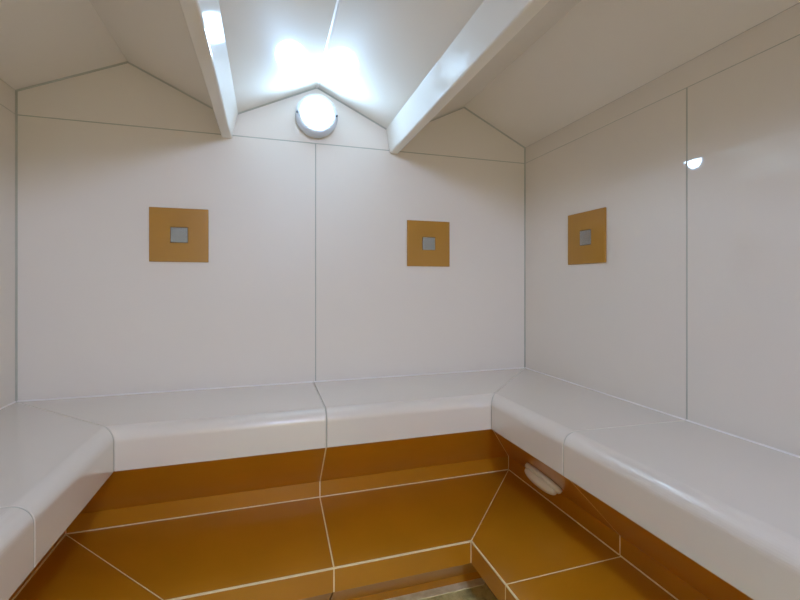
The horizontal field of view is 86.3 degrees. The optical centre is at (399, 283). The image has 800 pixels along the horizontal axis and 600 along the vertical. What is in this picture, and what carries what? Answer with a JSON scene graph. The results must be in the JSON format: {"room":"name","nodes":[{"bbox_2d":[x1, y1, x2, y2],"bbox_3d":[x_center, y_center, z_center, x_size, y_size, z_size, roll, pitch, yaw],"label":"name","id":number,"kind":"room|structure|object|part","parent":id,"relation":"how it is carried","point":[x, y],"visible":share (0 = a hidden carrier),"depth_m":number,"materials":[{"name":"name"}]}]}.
{"room":"spa","nodes":[
{"label":"spa","id":0,"kind":"room"},
{"bbox_2d":[0,79,14,407],"bbox_3d":[-1.015,0.075,0.053,0.060,2.150,3.420,0,0,-17],"label":"wall","id":1,"kind":"structure","parent":0,"point":[7,93],"depth_m":1.58,"materials":[{"name":"white tile"}]},
{"bbox_3d":[-0.990,-0.696,0.060,0.008,0.090,3.295,0,0,-17],"label":"frieze panel","id":2,"kind":"part","parent":1,"relation":"part of","materials":[{"name":"white tile"}]},
{"bbox_2d":[15,63,525,401],"bbox_3d":[-0.408,0.075,1.996,2.408,2.150,0.066,0,0,-17],"label":"wall","id":3,"kind":"structure","parent":0,"point":[307,276],"depth_m":1.89,"materials":[{"name":"white tile"}]},
{"bbox_3d":[-1.113,-0.780,1.754,0.755,0.256,0.008,0,0,-17],"label":"gable panel","id":4,"kind":"part","parent":3,"relation":"part of","materials":[{"name":"white tile"}]},
{"bbox_3d":[-0.933,0.250,1.809,1.129,1.795,0.008,0,0,-17],"label":"wall panel","id":5,"kind":"part","parent":3,"relation":"part of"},
{"bbox_2d":[149,207,208,261],"bbox_3d":[-0.930,-0.206,1.800,0.226,0.226,0.010,0,0,-17],"label":"square wall plate","id":6,"kind":"object","parent":3,"relation":"attached to","point":[175,234],"visible":1,"depth_m":1.80,"materials":[{"name":"metal"}]},
{"bbox_3d":[-0.386,-0.780,1.978,0.761,0.256,0.008,0,0,-17],"label":"gable panel","id":7,"kind":"part","parent":3,"relation":"part of","materials":[{"name":"white tile"}]},
{"bbox_2d":[295,94,337,137],"bbox_3d":[-0.377,-0.762,1.935,0.190,0.190,0.079,0,0,-17],"label":"round wall lamp","id":8,"kind":"object","parent":3,"relation":"attached to","point":[316,115],"visible":1,"depth_m":1.90,"materials":[{"name":"white glass"}]},
{"bbox_2d":[302,98,331,128],"bbox_3d":[-0.370,-0.762,1.910,0.134,0.134,0.027,0,0,-17],"label":"diffuser","id":9,"kind":"object","parent":8,"relation":"attached to","point":[316,112],"depth_m":1.90,"materials":[{"name":"white"}]},
{"bbox_3d":[0.141,0.250,2.141,1.109,1.795,0.008,0,0,-17],"label":"wall panel","id":10,"kind":"part","parent":3,"relation":"part of","materials":[{"name":"white tile"}]},
{"bbox_2d":[407,220,449,266],"bbox_3d":[0.143,-0.201,2.132,0.226,0.226,0.010,0,0,-17],"label":"square wall plate","id":11,"kind":"object","parent":3,"relation":"attached to","point":[428,242],"visible":1,"depth_m":2.13,"materials":[{"name":"metal"}]},
{"bbox_3d":[0.326,-0.780,2.198,0.723,0.256,0.008,0,0,-17],"label":"gable panel","id":12,"kind":"part","parent":3,"relation":"part of","materials":[{"name":"white tile"}]},
{"bbox_2d":[0,0,799,147],"bbox_3d":[0.088,-0.829,0.394,2.248,0.210,3.300,0,0,-17],"label":"ceiling","id":13,"kind":"structure","parent":0,"point":[572,59],"depth_m":1.49,"materials":[{"name":"white paint"}]},
{"bbox_3d":[-0.806,-0.838,0.117,0.376,0.192,3.300,0,0,-17],"label":"panel","id":14,"kind":"part","parent":13,"relation":"part of","materials":[{"name":"white tile"}]},
{"bbox_3d":[-0.444,-0.832,0.229,0.382,0.204,3.300,0,0,-17],"label":"panel","id":15,"kind":"part","parent":13,"relation":"part of","materials":[{"name":"white tile"}]},
{"bbox_2d":[179,0,237,137],"bbox_3d":[-0.262,-0.692,0.285,0.082,0.116,3.296,0,0,-17],"label":"ceiling beam","id":16,"kind":"structure","parent":13,"relation":"attached to","point":[203,19],"depth_m":1.24,"materials":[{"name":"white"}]},
{"bbox_3d":[-0.080,-0.832,0.342,0.382,0.204,3.300,0,0,-17],"label":"panel","id":17,"kind":"part","parent":13,"relation":"part of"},
{"bbox_3d":[0.285,-0.832,0.455,0.382,0.204,3.300,0,0,-17],"label":"panel","id":18,"kind":"part","parent":13,"relation":"part of","materials":[{"name":"white tile"}]},
{"bbox_2d":[386,0,549,153],"bbox_3d":[0.464,-0.692,0.510,0.097,0.117,3.296,0,0,-17],"label":"ceiling beam","id":19,"kind":"structure","parent":13,"relation":"attached to","point":[494,23],"depth_m":1.29,"materials":[{"name":"white plastic"}]},
{"bbox_3d":[0.641,-0.832,0.565,0.363,0.204,3.300,0,0,-17],"label":"panel","id":20,"kind":"part","parent":13,"relation":"part of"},
{"bbox_3d":[0.988,-0.834,0.672,0.363,0.200,3.300,0,0,-17],"label":"panel","id":21,"kind":"part","parent":13,"relation":"part of","materials":[{"name":"white paint"}]},
{"bbox_2d":[421,583,497,599],"bbox_3d":[0.088,1.180,0.394,2.368,0.060,3.420,0,0,-17],"label":"floor","id":22,"kind":"structure","parent":0,"point":[483,592],"depth_m":1.58,"materials":[{"name":"stone"}]},
{"bbox_2d":[14,536,160,599],"bbox_3d":[-1.026,1.005,1.282,0.644,0.290,0.937,0,0,-17],"label":"step","id":23,"kind":"structure","parent":22,"relation":"on","point":[71,571],"depth_m":1.26,"materials":[{"name":"orange tile"}]},
{"bbox_2d":[0,401,112,599],"bbox_3d":[-1.112,0.653,1.256,0.464,0.412,0.938,0,0,-17],"label":"bench","id":24,"kind":"object","parent":23,"relation":"on","point":[52,465],"visible":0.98,"depth_m":1.12,"materials":[{"name":"white plastic"}]},
{"bbox_2d":[66,497,334,599],"bbox_3d":[-0.841,1.005,1.496,1.128,0.290,0.644,0,0,-17],"label":"step","id":25,"kind":"structure","parent":22,"relation":"on","point":[281,551],"depth_m":1.40,"materials":[{"name":"orange tile"}]},
{"bbox_2d":[17,381,326,533],"bbox_3d":[-0.867,0.653,1.581,1.128,0.412,0.464,0,0,-17],"label":"bench","id":26,"kind":"object","parent":25,"relation":"on","point":[188,452],"visible":0.86,"depth_m":1.51,"materials":[{"name":"white plastic"}]},
{"bbox_3d":[-0.867,0.519,1.582,1.119,0.134,0.464,0,0,-17],"label":"seat","id":27,"kind":"part","parent":26,"relation":"part of","materials":[{"name":"white tile"}]},
{"bbox_3d":[-0.869,0.691,1.586,1.118,0.210,0.454,0,0,-17],"label":"leg panel","id":28,"kind":"part","parent":26,"relation":"part of","materials":[{"name":"orange tile"}]},
{"bbox_3d":[-0.842,1.049,1.500,1.118,0.142,0.635,0,0,-17],"label":"toe panel","id":29,"kind":"part","parent":25,"relation":"part of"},
{"bbox_2d":[321,470,508,599],"bbox_3d":[0.234,1.005,1.828,1.123,0.290,0.644,0,0,-17],"label":"step","id":30,"kind":"structure","parent":22,"relation":"on","point":[390,542],"depth_m":1.56,"materials":[{"name":"orange tile"}]},
{"bbox_3d":[0.231,1.049,1.831,1.118,0.142,0.635,0,0,-17],"label":"toe panel","id":31,"kind":"part","parent":30,"relation":"part of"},
{"bbox_2d":[314,367,524,496],"bbox_3d":[0.207,0.653,1.914,1.124,0.412,0.464,0,0,-17],"label":"bench","id":32,"kind":"object","parent":30,"relation":"on","point":[384,431],"visible":0.81,"depth_m":1.73,"materials":[{"name":"white plastic"}]},
{"bbox_3d":[0.204,0.691,1.918,1.118,0.210,0.454,0,0,-17],"label":"leg panel","id":33,"kind":"part","parent":32,"relation":"part of","materials":[{"name":"orange tile"}]},
{"bbox_3d":[0.205,0.519,1.913,1.119,0.134,0.464,0,0,-17],"label":"seat","id":34,"kind":"part","parent":32,"relation":"part of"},
{"bbox_2d":[385,578,484,599],"bbox_3d":[-0.247,1.149,1.475,1.248,0.002,0.036,0,0,-17],"label":"trim","id":35,"kind":"structure","parent":22,"relation":"on","point":[451,588],"depth_m":1.60,"materials":[{"name":"stone"}]},
{"bbox_2d":[471,471,619,599],"bbox_3d":[0.507,1.005,1.750,0.644,0.290,0.950,0,0,-17],"label":"step","id":36,"kind":"structure","parent":22,"relation":"on","point":[522,535],"depth_m":1.46,"materials":[{"name":"orange tile"}]},
{"bbox_2d":[492,367,685,554],"bbox_3d":[0.589,0.653,1.788,0.464,0.412,0.928,0,0,-17],"label":"bench","id":37,"kind":"object","parent":36,"relation":"on","point":[534,413],"visible":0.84,"depth_m":1.54,"materials":[{"name":"white plastic"}]},
{"bbox_2d":[525,463,561,494],"bbox_3d":[0.537,0.737,1.617,0.074,0.076,0.176,0,0,-17],"label":"oval fitting","id":38,"kind":"object","parent":37,"relation":"attached to","point":[535,476],"visible":1,"depth_m":1.58,"materials":[{"name":"white plastic"}]},
{"bbox_3d":[0.594,0.691,1.791,0.454,0.210,0.922,0,0,-17],"label":"leg panel","id":39,"kind":"part","parent":37,"relation":"part of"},
{"bbox_3d":[0.589,0.519,1.789,0.464,0.134,0.923,0,0,-17],"label":"seat","id":40,"kind":"part","parent":37,"relation":"part of","materials":[{"name":"white tile"}]},
{"bbox_2d":[506,557,675,599],"bbox_3d":[0.981,1.005,0.215,0.644,0.290,2.423,0,0,-17],"label":"step","id":41,"kind":"structure","parent":22,"relation":"on","point":[613,579],"depth_m":1.25,"materials":[{"name":"orange tile"}]},
{"bbox_2d":[564,419,799,599],"bbox_3d":[1.072,0.653,0.226,0.464,0.412,2.391,0,0,-17],"label":"bench","id":42,"kind":"object","parent":41,"relation":"on","point":[702,512],"visible":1,"depth_m":1.02,"materials":[{"name":"white plastic"}]},
{"bbox_3d":[1.077,0.691,0.227,0.454,0.210,2.389,0,0,-17],"label":"leg panel","id":43,"kind":"part","parent":42,"relation":"part of","materials":[{"name":"tile"}]},
{"bbox_3d":[-0.540,1.005,-0.290,0.644,0.290,2.355,0,0,-17],"label":"step","id":44,"kind":"structure","parent":22,"relation":"on","visible":0},
{"bbox_2d":[0,507,33,599],"bbox_3d":[-0.625,0.653,-0.317,0.464,0.412,2.357,0,0,-17],"label":"bench","id":45,"kind":"object","parent":44,"relation":"on","point":[16,524],"visible":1,"depth_m":0.82,"materials":[{"name":"beige tile"}]},
{"bbox_2d":[526,2,799,455],"bbox_3d":[1.190,0.075,0.734,0.060,2.150,3.420,0,0,-17],"label":"wall","id":46,"kind":"structure","parent":0,"point":[692,311],"depth_m":1.42,"materials":[{"name":"white tile"}]},
{"bbox_2d":[568,207,605,264],"bbox_3d":[0.807,-0.201,1.854,0.010,0.226,0.226,0,0,-17],"label":"square wall plate","id":47,"kind":"object","parent":46,"relation":"attached to","point":[586,230],"visible":1,"depth_m":1.84,"materials":[{"name":"metal"}]},
{"bbox_3d":[0.815,0.250,1.859,0.008,1.798,0.925,0,0,-17],"label":"wall panel","id":48,"kind":"part","parent":46,"relation":"part of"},
{"bbox_3d":[1.165,-0.692,0.727,0.008,0.082,3.295,0,0,-17],"label":"frieze panel","id":49,"kind":"part","parent":46,"relation":"part of","materials":[{"name":"white tile"}]},
{"bbox_3d":[1.117,0.250,0.884,0.008,1.798,1.105,0,0,-17],"label":"wall panel","id":50,"kind":"part","parent":46,"relation":"part of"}
]}

